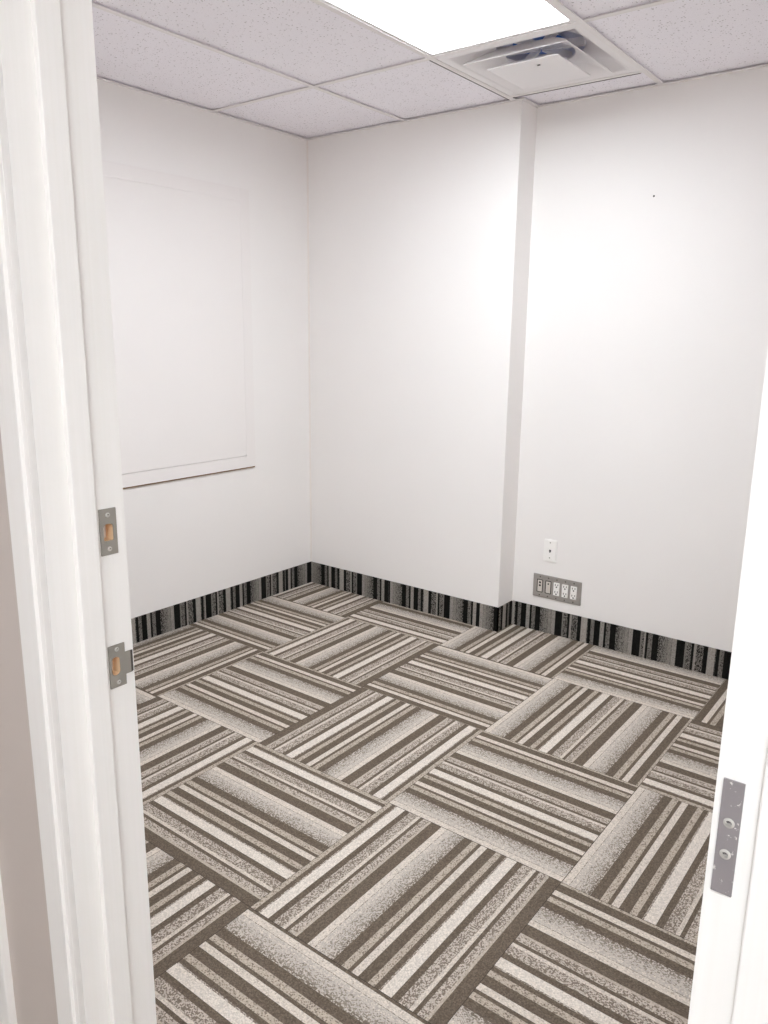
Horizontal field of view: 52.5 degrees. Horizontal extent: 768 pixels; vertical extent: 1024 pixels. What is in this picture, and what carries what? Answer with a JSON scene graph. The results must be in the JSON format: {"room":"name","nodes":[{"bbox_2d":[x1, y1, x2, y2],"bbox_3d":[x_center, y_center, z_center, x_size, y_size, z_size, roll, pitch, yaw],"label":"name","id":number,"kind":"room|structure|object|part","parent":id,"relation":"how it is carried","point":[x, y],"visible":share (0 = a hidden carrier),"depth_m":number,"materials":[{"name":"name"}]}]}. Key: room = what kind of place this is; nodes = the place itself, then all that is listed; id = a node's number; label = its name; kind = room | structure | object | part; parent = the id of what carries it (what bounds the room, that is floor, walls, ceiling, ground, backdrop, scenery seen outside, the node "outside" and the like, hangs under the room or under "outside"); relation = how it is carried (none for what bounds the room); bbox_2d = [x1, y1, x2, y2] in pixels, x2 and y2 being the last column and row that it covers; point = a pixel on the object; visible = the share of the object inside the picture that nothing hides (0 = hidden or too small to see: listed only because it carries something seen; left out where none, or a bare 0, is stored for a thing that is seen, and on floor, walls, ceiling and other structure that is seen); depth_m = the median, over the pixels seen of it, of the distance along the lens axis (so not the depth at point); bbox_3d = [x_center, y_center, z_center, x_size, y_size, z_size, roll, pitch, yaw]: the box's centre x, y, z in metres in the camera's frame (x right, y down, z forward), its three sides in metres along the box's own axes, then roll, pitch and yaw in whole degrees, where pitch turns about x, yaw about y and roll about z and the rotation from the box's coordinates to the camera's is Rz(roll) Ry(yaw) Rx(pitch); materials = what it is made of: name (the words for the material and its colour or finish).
{"room":"empty office room","nodes":[
{"label":"empty office room","id":0,"kind":"room"},
{"bbox_2d":[0,430,112,1023],"bbox_3d":[-0.357,-0.069,1.044,4.720,2.648,0.126,10,16,36],"label":"wall","id":1,"kind":"structure","parent":0,"point":[21,864],"depth_m":1.28,"materials":[{"name":"paint"}]},
{"bbox_2d":[0,873,16,1023],"bbox_3d":[-0.698,0.147,1.267,0.070,2.120,0.016,10,16,36],"label":"trim","id":2,"kind":"structure","parent":1,"relation":"attached to","point":[7,1000],"depth_m":1.40,"materials":[{"name":"white paint"}]},
{"bbox_2d":[0,0,767,1023],"bbox_3d":[-0.082,0.238,0.887,1.038,2.125,0.137,10,16,36],"label":"door frame","id":3,"kind":"structure","parent":1,"relation":"in","point":[59,423],"depth_m":1.07,"materials":[{"name":"white paint"}]},
{"bbox_3d":[-0.514,0.177,1.131,0.045,2.125,0.008,10,16,36],"label":"casing","id":4,"kind":"part","parent":3,"relation":"part of","materials":[{"name":"white paint"}]},
{"bbox_2d":[98,507,117,556],"bbox_3d":[-0.418,0.027,1.157,0.034,0.070,0.028,10,16,36],"label":"strike plate","id":5,"kind":"object","parent":3,"relation":"attached to","point":[107,517],"visible":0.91,"depth_m":1.15,"materials":[{"name":"silver metal"}]},
{"bbox_2d":[108,642,133,689],"bbox_3d":[-0.416,0.232,1.211,0.034,0.069,0.046,10,16,36],"label":"strike plate","id":6,"kind":"object","parent":3,"relation":"attached to","point":[122,659],"visible":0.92,"depth_m":1.20,"materials":[{"name":"silver metal"}]},
{"bbox_2d":[710,777,745,896],"bbox_3d":[0.242,0.230,0.549,0.014,0.090,0.002,10,16,36],"label":"plate","id":7,"kind":"object","parent":3,"relation":"attached to","point":[733,792],"visible":1,"depth_m":0.55,"materials":[{"name":"silver metal"}]},
{"bbox_3d":[0.272,0.321,0.542,0.045,2.125,0.008,10,16,36],"label":"casing","id":8,"kind":"part","parent":3,"relation":"part of","materials":[{"name":"white paint"}]},
{"bbox_2d":[97,76,309,618],"bbox_3d":[-1.228,-0.664,3.613,0.120,2.648,2.988,10,16,36],"label":"wall","id":9,"kind":"structure","parent":0,"point":[187,539],"depth_m":4.13,"materials":[{"name":"paint"}]},
{"bbox_2d":[102,160,255,488],"bbox_3d":[-1.159,-0.820,3.553,0.014,1.432,1.497,10,16,36],"label":"wall panel","id":10,"kind":"object","parent":9,"relation":"attached to","point":[179,258],"visible":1,"depth_m":3.76,"materials":[{"name":"paint"}]},
{"bbox_3d":[-1.151,-1.488,3.401,0.014,0.062,1.372,10,16,36],"label":"rail","id":11,"kind":"part","parent":10,"relation":"part of","materials":[{"name":"paint"}]},
{"bbox_3d":[-1.167,-0.159,3.703,0.014,0.062,1.372,10,16,36],"label":"rail","id":12,"kind":"part","parent":10,"relation":"part of","materials":[{"name":"paint"}]},
{"bbox_2d":[131,562,310,643],"bbox_3d":[-1.275,0.596,3.750,0.007,0.130,2.717,10,16,36],"label":"baseboard","id":13,"kind":"structure","parent":9,"relation":"attached to","point":[149,625],"depth_m":4.21,"materials":[{"name":"carpet"}]},
{"bbox_2d":[92,0,767,139],"bbox_3d":[0.120,-1.671,2.285,3.500,0.182,3.018,10,16,36],"label":"ceiling","id":14,"kind":"structure","parent":0,"point":[306,69],"depth_m":2.98,"materials":[{"name":"tile"}]},
{"bbox_2d":[321,0,574,55],"bbox_3d":[0.050,-1.626,2.321,0.585,0.069,1.194,10,16,36],"label":"ceiling light","id":15,"kind":"object","parent":14,"relation":"attached to","point":[432,27],"visible":0.82,"depth_m":2.69,"materials":[{"name":"glowing white plastic diffuser"}]},
{"bbox_2d":[429,24,640,99],"bbox_3d":[0.612,-1.798,3.053,0.614,0.158,0.633,10,16,36],"label":"ceiling vent","id":16,"kind":"object","parent":14,"relation":"in","point":[572,54],"visible":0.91,"depth_m":3.05,"materials":[{"name":"white metal"}]},
{"bbox_3d":[0.608,-1.733,3.039,0.298,0.036,0.298,10,16,36],"label":"plate","id":17,"kind":"part","parent":16,"relation":"part of","materials":[{"name":"white metal"}]},
{"bbox_2d":[133,582,727,1023],"bbox_3d":[-0.183,1.212,1.528,4.850,0.060,5.571,10,16,36],"label":"floor","id":18,"kind":"structure","parent":0,"point":[358,809],"depth_m":2.46,"materials":[{"name":"carpet"}]},
{"bbox_2d":[307,64,767,651],"bbox_3d":[0.956,-0.645,3.650,3.300,2.648,0.271,10,16,36],"label":"wall","id":19,"kind":"structure","parent":0,"point":[516,344],"depth_m":3.71,"materials":[{"name":"paint"}]},
{"bbox_2d":[306,140,311,561],"bbox_3d":[-0.433,-0.863,4.519,0.007,2.395,0.007,10,16,36],"label":"trim","id":20,"kind":"structure","parent":19,"relation":"attached to","point":[306,140],"depth_m":4.50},
{"bbox_2d":[311,562,498,631],"bbox_3d":[0.070,0.463,4.410,1.316,0.130,0.007,10,16,36],"label":"baseboard","id":21,"kind":"structure","parent":19,"relation":"attached to","point":[477,614],"depth_m":4.36,"materials":[{"name":"carpet"}]},
{"bbox_2d":[496,600,512,631],"bbox_3d":[0.632,0.545,4.078,0.007,0.130,0.151,10,16,36],"label":"baseboard","id":22,"kind":"structure","parent":19,"relation":"attached to","point":[505,611],"depth_m":4.07,"materials":[{"name":"carpet"}]},
{"bbox_2d":[543,539,556,562],"bbox_3d":[0.841,0.197,3.939,0.070,0.114,0.007,10,16,36],"label":"phone jack plate","id":23,"kind":"object","parent":19,"relation":"attached to","point":[550,546],"visible":1,"depth_m":3.94,"materials":[{"name":"white plastic"}]},
{"bbox_2d":[533,573,581,605],"bbox_3d":[0.879,0.390,3.949,0.264,0.122,0.009,10,16,36],"label":"socket plate","id":24,"kind":"object","parent":19,"relation":"attached to","point":[545,586],"visible":1,"depth_m":3.94,"materials":[{"name":"grey metal"}]},
{"bbox_2d":[553,582,559,595],"bbox_3d":[0.876,0.392,3.951,0.032,0.067,0.008,10,16,36],"label":"receptacle","id":25,"kind":"object","parent":24,"relation":"attached to","point":[556,585],"depth_m":3.95,"materials":[{"name":"white plastic"}]},
{"bbox_2d":[561,584,567,597],"bbox_3d":[0.913,0.399,3.923,0.032,0.067,0.008,10,16,36],"label":"receptacle","id":26,"kind":"object","parent":24,"relation":"attached to","point":[564,587],"depth_m":3.92,"materials":[{"name":"white plastic"}]},
{"bbox_2d":[570,586,576,599],"bbox_3d":[0.949,0.405,3.896,0.032,0.067,0.008,10,16,36],"label":"receptacle","id":27,"kind":"object","parent":24,"relation":"attached to","point":[573,589],"depth_m":3.89,"materials":[{"name":"white plastic"}]},
{"bbox_2d":[512,600,731,679],"bbox_3d":[1.469,0.676,3.548,1.984,0.130,0.007,10,16,36],"label":"baseboard","id":28,"kind":"structure","parent":19,"relation":"attached to","point":[667,650],"depth_m":3.77,"materials":[{"name":"carpet"}]}
]}

